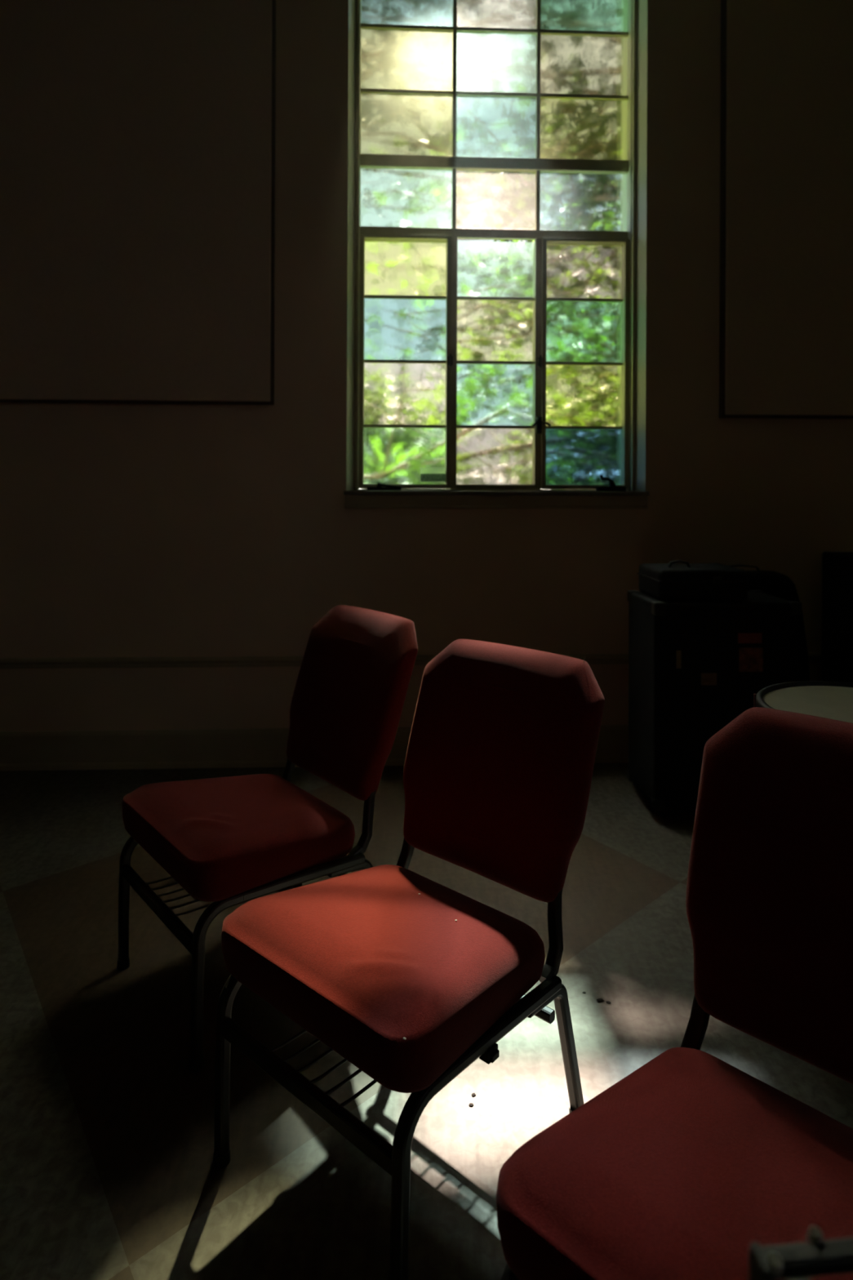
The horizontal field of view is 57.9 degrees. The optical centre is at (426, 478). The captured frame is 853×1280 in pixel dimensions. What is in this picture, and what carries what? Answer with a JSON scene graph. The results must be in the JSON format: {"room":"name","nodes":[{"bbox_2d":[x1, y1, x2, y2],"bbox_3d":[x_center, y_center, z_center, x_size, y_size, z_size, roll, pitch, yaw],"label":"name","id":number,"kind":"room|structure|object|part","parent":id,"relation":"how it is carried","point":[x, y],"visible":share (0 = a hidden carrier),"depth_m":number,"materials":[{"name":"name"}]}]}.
{"room":"house of worship","nodes":[
{"label":"house of worship","id":0,"kind":"room"},
{"bbox_2d":[0,0,852,731],"bbox_3d":[-0.301,-0.914,3.469,8.280,4.300,0.240,0,0,-3],"label":"wall","id":1,"kind":"structure","parent":0,"point":[126,530],"depth_m":3.34,"materials":[{"name":"paint"}]},
{"bbox_2d":[0,0,275,404],"bbox_3d":[-1.776,-1.502,3.254,2.250,2.357,0.050,0,0,-3],"label":"acoustic panel","id":2,"kind":"object","parent":1,"relation":"attached to","point":[137,137],"visible":1,"depth_m":3.25,"materials":[{"name":"fabric"}]},
{"bbox_2d":[0,724,628,770],"bbox_3d":[-0.304,1.159,3.331,7.800,0.155,0.036,0,0,-3],"label":"baseboard","id":3,"kind":"structure","parent":1,"relation":"attached to","point":[112,749],"depth_m":3.29,"materials":[{"name":"paint"}]},
{"bbox_2d":[0,652,822,668],"bbox_3d":[-0.302,0.790,3.336,7.800,0.044,0.026,0,0,-3],"label":"trim","id":4,"kind":"structure","parent":1,"relation":"attached to","point":[814,657],"depth_m":3.30,"materials":[{"name":"paint"}]},
{"bbox_2d":[343,0,649,509],"bbox_3d":[0.311,-1.295,3.489,1.338,2.852,0.280,0,0,-3],"label":"window","id":5,"kind":"structure","parent":1,"relation":"in","point":[486,366],"depth_m":3.52,"materials":[{"name":"glass"}]},
{"bbox_2d":[420,473,445,481],"bbox_3d":[0.036,-0.018,3.510,0.130,0.068,0.002,0,0,-3],"label":"paper label","id":6,"kind":"object","parent":5,"relation":"attached to","point":[424,477],"visible":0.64,"depth_m":3.51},
{"bbox_3d":[0.305,0.063,3.483,1.338,0.018,0.268,0,0,-3],"label":"sill","id":7,"kind":"part","parent":5,"relation":"part of","materials":[{"name":"wood"}]},
{"bbox_2d":[719,0,852,418],"bbox_3d":[2.311,-1.465,3.445,2.010,2.397,0.050,0,0,-3],"label":"acoustic panel","id":8,"kind":"object","parent":1,"relation":"attached to","point":[786,344],"visible":1,"depth_m":3.39,"materials":[{"name":"fabric"}]},
{"bbox_2d":[0,762,852,1279],"bbox_3d":[-0.153,1.297,0.103,8.280,0.120,6.980,0,0,-3],"label":"floor","id":9,"kind":"structure","parent":0,"point":[108,1171],"depth_m":1.61,"materials":[{"name":"grey tile"}]},
{"bbox_2d":[116,604,417,1073],"bbox_3d":[-0.385,0.807,1.986,0.656,0.864,0.490,0,0,-41],"label":"chair","id":10,"kind":"object","parent":9,"relation":"on","point":[228,842],"visible":0.95,"depth_m":1.91,"materials":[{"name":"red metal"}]},
{"bbox_3d":[-0.733,1.060,1.979,0.112,0.326,0.023,0,0,-41],"label":"leg","id":11,"kind":"part","parent":10,"relation":"part of","materials":[{"name":"black metal"}]},
{"bbox_3d":[-0.448,1.061,1.645,0.112,0.326,0.023,0,0,-41],"label":"leg","id":12,"kind":"part","parent":10,"relation":"part of","materials":[{"name":"black metal"}]},
{"bbox_3d":[-0.464,0.852,1.919,0.444,0.156,0.490,0,0,-41],"label":"seat","id":13,"kind":"part","parent":10,"relation":"part of","materials":[{"name":"red fabric"}]},
{"bbox_3d":[-0.381,0.733,2.247,0.167,0.400,0.043,0,0,-41],"label":"post","id":14,"kind":"part","parent":10,"relation":"part of","materials":[{"name":"black metal"}]},
{"bbox_3d":[-0.441,1.074,2.224,0.194,0.304,0.023,0,0,-41],"label":"leg","id":15,"kind":"part","parent":10,"relation":"part of","materials":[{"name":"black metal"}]},
{"bbox_3d":[-0.281,0.921,1.786,0.326,0.042,0.023,0,0,-41],"label":"rail","id":16,"kind":"part","parent":10,"relation":"part of","materials":[{"name":"black metal"}]},
{"bbox_3d":[-0.160,1.075,1.895,0.194,0.304,0.023,0,0,-41],"label":"leg","id":17,"kind":"part","parent":10,"relation":"part of","materials":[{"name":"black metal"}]},
{"bbox_3d":[-0.209,0.598,2.136,0.200,0.445,0.462,0,0,-41],"label":"backrest","id":18,"kind":"part","parent":10,"relation":"part of","materials":[{"name":"red fabric"}]},
{"bbox_3d":[-0.126,0.734,1.949,0.167,0.400,0.043,0,0,-41],"label":"post","id":19,"kind":"part","parent":10,"relation":"part of","materials":[{"name":"black metal"}]},
{"bbox_2d":[213,639,604,1279],"bbox_3d":[0.002,0.809,1.488,0.490,0.864,0.656,0,0,41],"label":"chair","id":20,"kind":"object","parent":9,"relation":"on","point":[499,766],"visible":1,"depth_m":1.40,"materials":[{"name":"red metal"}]},
{"bbox_3d":[-0.341,1.061,1.429,0.023,0.326,0.112,0,0,41],"label":"leg","id":21,"kind":"part","parent":20,"relation":"part of","materials":[{"name":"black metal"}]},
{"bbox_3d":[-0.066,0.854,1.410,0.490,0.156,0.444,0,0,41],"label":"seat","id":22,"kind":"part","parent":20,"relation":"part of","materials":[{"name":"red fabric"}]},
{"bbox_3d":[-0.032,0.735,1.747,0.043,0.400,0.167,0,0,41],"label":"post","id":23,"kind":"part","parent":20,"relation":"part of","materials":[{"name":"black metal"}]},
{"bbox_3d":[-0.009,1.063,1.141,0.023,0.326,0.112,0,0,41],"label":"leg","id":24,"kind":"part","parent":20,"relation":"part of","materials":[{"name":"black metal"}]},
{"bbox_3d":[0.154,0.600,1.661,0.462,0.445,0.200,0,0,41],"label":"backrest","id":25,"kind":"part","parent":20,"relation":"part of","materials":[{"name":"red fabric"}]},
{"bbox_3d":[0.134,0.923,1.306,0.023,0.042,0.326,0,0,41],"label":"rail","id":26,"kind":"part","parent":20,"relation":"part of","materials":[{"name":"black metal"}]},
{"bbox_3d":[0.263,0.736,1.489,0.043,0.400,0.167,0,0,41],"label":"post","id":27,"kind":"part","parent":20,"relation":"part of","materials":[{"name":"black metal"}]},
{"bbox_3d":[0.238,1.077,1.431,0.023,0.304,0.194,0,0,41],"label":"leg","id":28,"kind":"part","parent":20,"relation":"part of","materials":[{"name":"black metal"}]},
{"bbox_2d":[596,998,604,1002],"bbox_3d":[0.413,1.238,1.829,0.016,0.004,0.012,0,0,-19],"label":"crumb","id":29,"kind":"object","parent":9,"relation":"on","point":[599,1000],"visible":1,"depth_m":1.83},
{"bbox_2d":[496,706,852,1279],"bbox_3d":[0.458,0.811,0.951,0.490,0.864,0.656,0,0,43],"label":"chair","id":30,"kind":"object","parent":9,"relation":"on","point":[690,1160],"visible":0.98,"depth_m":1.02,"materials":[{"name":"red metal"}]},
{"bbox_3d":[0.113,1.063,0.905,0.023,0.326,0.112,0,0,43],"label":"leg","id":31,"kind":"part","parent":30,"relation":"part of","materials":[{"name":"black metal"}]},
{"bbox_3d":[0.388,0.856,0.876,0.490,0.156,0.444,0,0,43],"label":"seat","id":32,"kind":"part","parent":30,"relation":"part of","materials":[{"name":"red fabric"}]},
{"bbox_3d":[0.433,0.736,1.211,0.043,0.400,0.167,0,0,43],"label":"post","id":33,"kind":"part","parent":30,"relation":"part of","materials":[{"name":"black metal"}]},
{"bbox_3d":[0.616,0.602,1.119,0.462,0.445,0.200,0,0,43],"label":"backrest","id":34,"kind":"part","parent":30,"relation":"part of","materials":[{"name":"red fabric"}]},
{"bbox_2d":[626,590,801,816],"bbox_3d":[1.087,0.845,2.954,0.546,0.792,0.326,0,0,-3],"label":"equipment case","id":35,"kind":"object","parent":9,"relation":"on","point":[695,667],"visible":0.76,"depth_m":2.79,"materials":[{"name":"plastic"}]},
{"bbox_2d":[637,559,750,600],"bbox_3d":[1.016,0.379,2.955,0.350,0.144,0.269,0,0,0],"label":"case","id":36,"kind":"object","parent":35,"relation":"on","point":[671,581],"visible":1,"depth_m":2.83,"materials":[{"name":"plastic"}]},
{"bbox_3d":[0.960,0.324,2.928,0.089,0.034,0.018,0,0,-3],"label":"handle","id":37,"kind":"part","parent":36,"relation":"part of","materials":[{"name":"black plastic"}]},
{"bbox_2d":[729,564,809,680],"bbox_3d":[1.330,0.804,3.275,0.566,0.878,0.234,0,0,0],"label":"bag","id":38,"kind":"object","parent":9,"relation":"on","point":[772,583],"visible":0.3,"depth_m":3.20,"materials":[{"name":"fabric"}]},
{"bbox_2d":[749,1226,852,1279],"bbox_3d":[0.327,0.805,0.490,0.268,0.870,0.075,0,0,-6],"label":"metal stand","id":39,"kind":"object","parent":9,"relation":"on","point":[815,1256],"visible":1,"depth_m":0.46,"materials":[{"name":"metal"}]},
{"bbox_3d":[0.302,0.860,0.470,0.176,0.759,0.012,0,0,-6],"label":"leg","id":40,"kind":"part","parent":39,"relation":"part of","materials":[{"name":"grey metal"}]},
{"bbox_2d":[753,680,852,723],"bbox_3d":[0.961,0.876,1.714,0.516,0.730,0.501,0,0,0],"label":"drum","id":41,"kind":"object","parent":9,"relation":"on","point":[830,700],"depth_m":1.83,"materials":[{"name":"plastic"}]},
{"bbox_3d":[0.794,0.730,1.856,0.021,0.422,0.022,0,0,0],"label":"tension rod","id":42,"kind":"part","parent":41,"relation":"part of","materials":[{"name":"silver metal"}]},
{"bbox_2d":[822,551,852,682],"bbox_3d":[1.939,0.781,3.140,0.460,0.930,0.388,0,0,-3],"label":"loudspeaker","id":43,"kind":"object","parent":9,"relation":"on","point":[837,566],"visible":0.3,"depth_m":3.20,"materials":[{"name":"plastic"}]},
{"label":"outside","id":44,"kind":"structure","parent":0,"visible":0},
{"bbox_3d":[-0.955,1.658,23.612,61.808,0.150,42.821,0,0,0],"label":"ground","id":45,"kind":"structure","parent":44,"visible":0},
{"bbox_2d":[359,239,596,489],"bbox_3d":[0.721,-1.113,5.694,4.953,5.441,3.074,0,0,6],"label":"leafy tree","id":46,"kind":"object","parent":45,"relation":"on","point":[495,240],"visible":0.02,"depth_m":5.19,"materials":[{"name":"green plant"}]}
]}

